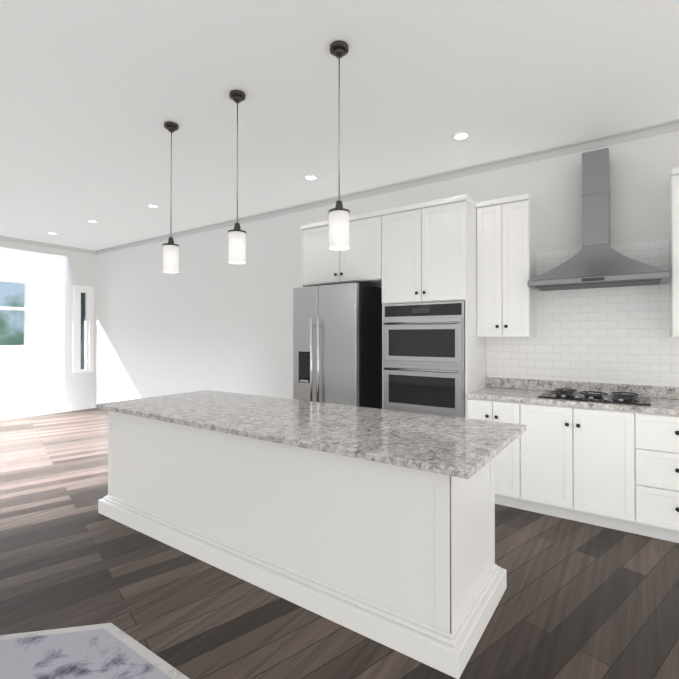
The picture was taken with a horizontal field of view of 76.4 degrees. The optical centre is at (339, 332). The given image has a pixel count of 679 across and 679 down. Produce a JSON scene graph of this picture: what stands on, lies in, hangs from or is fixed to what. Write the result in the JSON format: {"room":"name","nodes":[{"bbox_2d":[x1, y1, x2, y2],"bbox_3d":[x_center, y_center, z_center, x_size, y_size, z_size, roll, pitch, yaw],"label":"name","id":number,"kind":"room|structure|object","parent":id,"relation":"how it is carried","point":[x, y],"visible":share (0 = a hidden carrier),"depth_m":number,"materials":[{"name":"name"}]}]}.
{"room":"kitchen","nodes":[
{"label":"kitchen","id":0,"kind":"room"},
{"bbox_2d":[0,240,96,420],"bbox_3d":[-7.414,-0.095,5.890,0.150,3.300,7.880,0,-1,35],"label":"wall","id":1,"kind":"structure","parent":0,"point":[17,366],"depth_m":8.29,"materials":[{"name":"paint"}]},
{"bbox_2d":[0,273,93,408],"bbox_3d":[-6.772,0.221,6.745,0.130,2.580,5.580,0,-1,35],"label":"window frames","id":2,"kind":"structure","parent":1,"relation":"in","point":[43,308],"depth_m":8.37,"materials":[{"name":"paint"}]},
{"bbox_2d":[35,405,71,415],"bbox_3d":[-5.559,1.509,8.407,0.016,0.130,0.650,0,-1,35],"label":"baseboard","id":3,"kind":"structure","parent":1,"relation":"attached to","point":[53,410],"depth_m":8.39,"materials":[{"name":"paint"}]},
{"bbox_2d":[0,408,678,678],"bbox_3d":[-2.461,1.589,2.447,12.200,0.120,8.180,0,-1,35],"label":"floor","id":4,"kind":"structure","parent":0,"point":[580,600],"depth_m":2.51,"materials":[{"name":"brown wood"}]},
{"bbox_2d":[0,623,189,678],"bbox_3d":[-1.396,1.513,1.297,1.816,0.012,1.816,0,-1,35],"label":"rug","id":5,"kind":"object","parent":4,"relation":"on","point":[105,651],"visible":1,"depth_m":2.01,"materials":[{"name":"grey fabric"}]},
{"bbox_2d":[98,411,506,678],"bbox_3d":[-0.461,1.090,3.231,3.140,0.890,1.080,0,-1,35],"label":"kitchen island","id":6,"kind":"object","parent":4,"relation":"on","point":[400,559],"visible":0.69,"depth_m":2.40,"materials":[{"name":"white wood"}]},
{"bbox_2d":[96,390,525,478],"bbox_3d":[-0.429,0.624,3.250,3.205,0.039,1.170,0,-1,35],"label":"island countertop","id":7,"kind":"structure","parent":6,"relation":"on","point":[465,448],"depth_m":2.76,"materials":[{"name":"stone"}]},
{"bbox_2d":[293,283,381,408],"bbox_3d":[0.050,0.522,4.904,0.840,2.050,0.935,0,-1,35],"label":"fridge","id":8,"kind":"object","parent":4,"relation":"on","point":[337,343],"visible":0.58,"depth_m":4.54,"materials":[{"name":"silver metal"}]},
{"bbox_2d":[382,406,462,417],"bbox_3d":[0.976,1.166,4.454,0.850,0.755,0.627,0,-1,35],"label":"base cabinet","id":9,"kind":"object","parent":4,"relation":"on","point":[382,406],"depth_m":4.26,"materials":[{"name":"paint"}]},
{"bbox_2d":[383,301,464,417],"bbox_3d":[0.952,0.246,4.426,0.842,1.075,0.698,0,-1,35],"label":"double oven","id":10,"kind":"object","parent":9,"relation":"in","point":[423,357],"visible":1,"depth_m":4.16,"materials":[{"name":"silver metal"}]},
{"bbox_2d":[464,398,527,510],"bbox_3d":[1.561,1.068,4.062,0.519,0.945,0.647,0,-1,35],"label":"base cabinet","id":11,"kind":"object","parent":4,"relation":"on","point":[511,464],"depth_m":3.75,"materials":[{"name":"paint"}]},
{"bbox_2d":[528,402,635,533],"bbox_3d":[2.034,1.066,3.734,0.870,0.945,0.647,0,-1,35],"label":"base cabinet","id":12,"kind":"object","parent":4,"relation":"on","point":[615,466],"depth_m":3.42,"materials":[{"name":"paint"}]},
{"bbox_2d":[465,386,678,413],"bbox_3d":[2.688,0.569,3.276,3.268,0.039,0.662,0,-1,35],"label":"countertop","id":13,"kind":"structure","parent":12,"relation":"on","point":[493,393],"depth_m":3.55,"materials":[{"name":"grey stone"}]},
{"bbox_2d":[538,388,650,405],"bbox_3d":[2.146,0.529,3.645,0.780,0.045,0.480,0,-1,35],"label":"cooktop","id":14,"kind":"object","parent":13,"relation":"in","point":[593,396],"visible":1,"depth_m":3.57,"materials":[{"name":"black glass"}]},
{"bbox_2d":[636,414,678,542],"bbox_3d":[2.597,1.063,3.344,0.620,0.945,0.647,0,-1,35],"label":"base cabinet","id":15,"kind":"object","parent":4,"relation":"on","point":[657,435],"depth_m":3.15,"materials":[{"name":"paint"}]},
{"bbox_2d":[0,0,678,250],"bbox_3d":[-2.461,-1.831,2.473,12.200,0.120,8.180,0,-1,35],"label":"ceiling","id":16,"kind":"structure","parent":0,"point":[95,95],"depth_m":3.22,"materials":[{"name":"paint"}]},
{"bbox_2d":[147,204,157,207],"bbox_3d":[-2.563,-1.741,5.925,0.142,0.018,0.142,0,-1,35],"label":"recessed light","id":17,"kind":"object","parent":16,"relation":"in","point":[152,205],"visible":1,"depth_m":5.92,"materials":[{"name":"paint"}]},
{"bbox_2d":[163,122,178,272],"bbox_3d":[-1.425,-1.136,3.648,0.132,1.248,0.132,0,-1,35],"label":"pendant light","id":18,"kind":"object","parent":16,"relation":"hanging from","point":[170,256],"visible":1,"depth_m":3.61,"materials":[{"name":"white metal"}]},
{"bbox_2d":[228,90,245,263],"bbox_3d":[-0.754,-1.140,3.184,0.132,1.248,0.132,0,-1,35],"label":"pendant light","id":19,"kind":"object","parent":16,"relation":"hanging from","point":[237,244],"visible":1,"depth_m":3.14,"materials":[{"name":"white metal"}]},
{"bbox_2d":[305,175,316,179],"bbox_3d":[-0.321,-1.749,4.860,0.142,0.018,0.142,0,-1,35],"label":"recessed light","id":20,"kind":"object","parent":16,"relation":"in","point":[310,177],"visible":1,"depth_m":4.85,"materials":[{"name":"paint"}]},
{"bbox_2d":[329,41,349,249],"bbox_3d":[-0.002,-1.144,2.663,0.132,1.248,0.132,0,-1,35],"label":"pendant light","id":21,"kind":"object","parent":16,"relation":"hanging from","point":[338,226],"visible":1,"depth_m":2.62,"materials":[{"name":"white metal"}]},
{"bbox_2d":[0,119,678,254],"bbox_3d":[-2.458,-1.734,2.477,11.898,0.074,7.870,0,-1,35],"label":"crown molding","id":22,"kind":"structure","parent":16,"relation":"attached to","point":[634,134],"depth_m":4.84,"materials":[{"name":"paint"}]},
{"bbox_2d":[453,132,468,139],"bbox_3d":[1.084,-1.757,3.850,0.142,0.018,0.142,0,-1,35],"label":"recessed light","id":23,"kind":"object","parent":16,"relation":"in","point":[460,135],"visible":0.98,"depth_m":3.84,"materials":[{"name":"paint"}]},
{"bbox_2d":[97,130,678,402],"bbox_3d":[-0.175,-0.096,5.761,12.200,3.300,0.150,0,-1,35],"label":"wall","id":24,"kind":"structure","parent":0,"point":[208,316],"depth_m":6.45,"materials":[{"name":"paint"}]},
{"bbox_2d":[300,211,379,286],"bbox_3d":[0.184,-0.907,5.030,1.050,0.710,0.647,0,-1,35],"label":"upper cabinet","id":25,"kind":"object","parent":24,"relation":"attached to","point":[360,263],"depth_m":4.74,"materials":[{"name":"paint"}]},
{"bbox_2d":[380,194,476,305],"bbox_3d":[0.976,-0.781,4.469,0.881,0.970,0.627,0,-1,35],"label":"upper cabinet","id":26,"kind":"object","parent":24,"relation":"attached to","point":[428,250],"depth_m":4.17,"materials":[{"name":"paint"}]},
{"bbox_2d":[476,167,678,336],"bbox_3d":[2.768,-0.619,3.400,3.269,1.310,0.383,0,-1,35],"label":"upper cabinet","id":27,"kind":"object","parent":24,"relation":"attached to","point":[506,264],"visible":1,"depth_m":4.04,"materials":[{"name":"white wood"}]},
{"bbox_2d":[488,378,678,397],"bbox_3d":[2.871,0.502,3.539,3.268,0.100,0.022,0,-1,35],"label":"backsplash","id":28,"kind":"structure","parent":24,"relation":"attached to","point":[512,383],"depth_m":3.94,"materials":[{"name":"grey stone"}]},
{"bbox_2d":[527,148,669,290],"bbox_3d":[2.199,-0.992,3.711,0.995,1.179,0.497,0,-1,35],"label":"range hood","id":29,"kind":"object","parent":24,"relation":"attached to","point":[596,261],"visible":1,"depth_m":3.70,"materials":[{"name":"metal"}]},
{"label":"outside","id":30,"kind":"structure","parent":0,"visible":0},
{"bbox_2d":[0,282,23,344],"bbox_3d":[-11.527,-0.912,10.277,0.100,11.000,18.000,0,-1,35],"label":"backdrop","id":31,"kind":"structure","parent":30,"point":[11,323],"depth_m":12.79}
]}

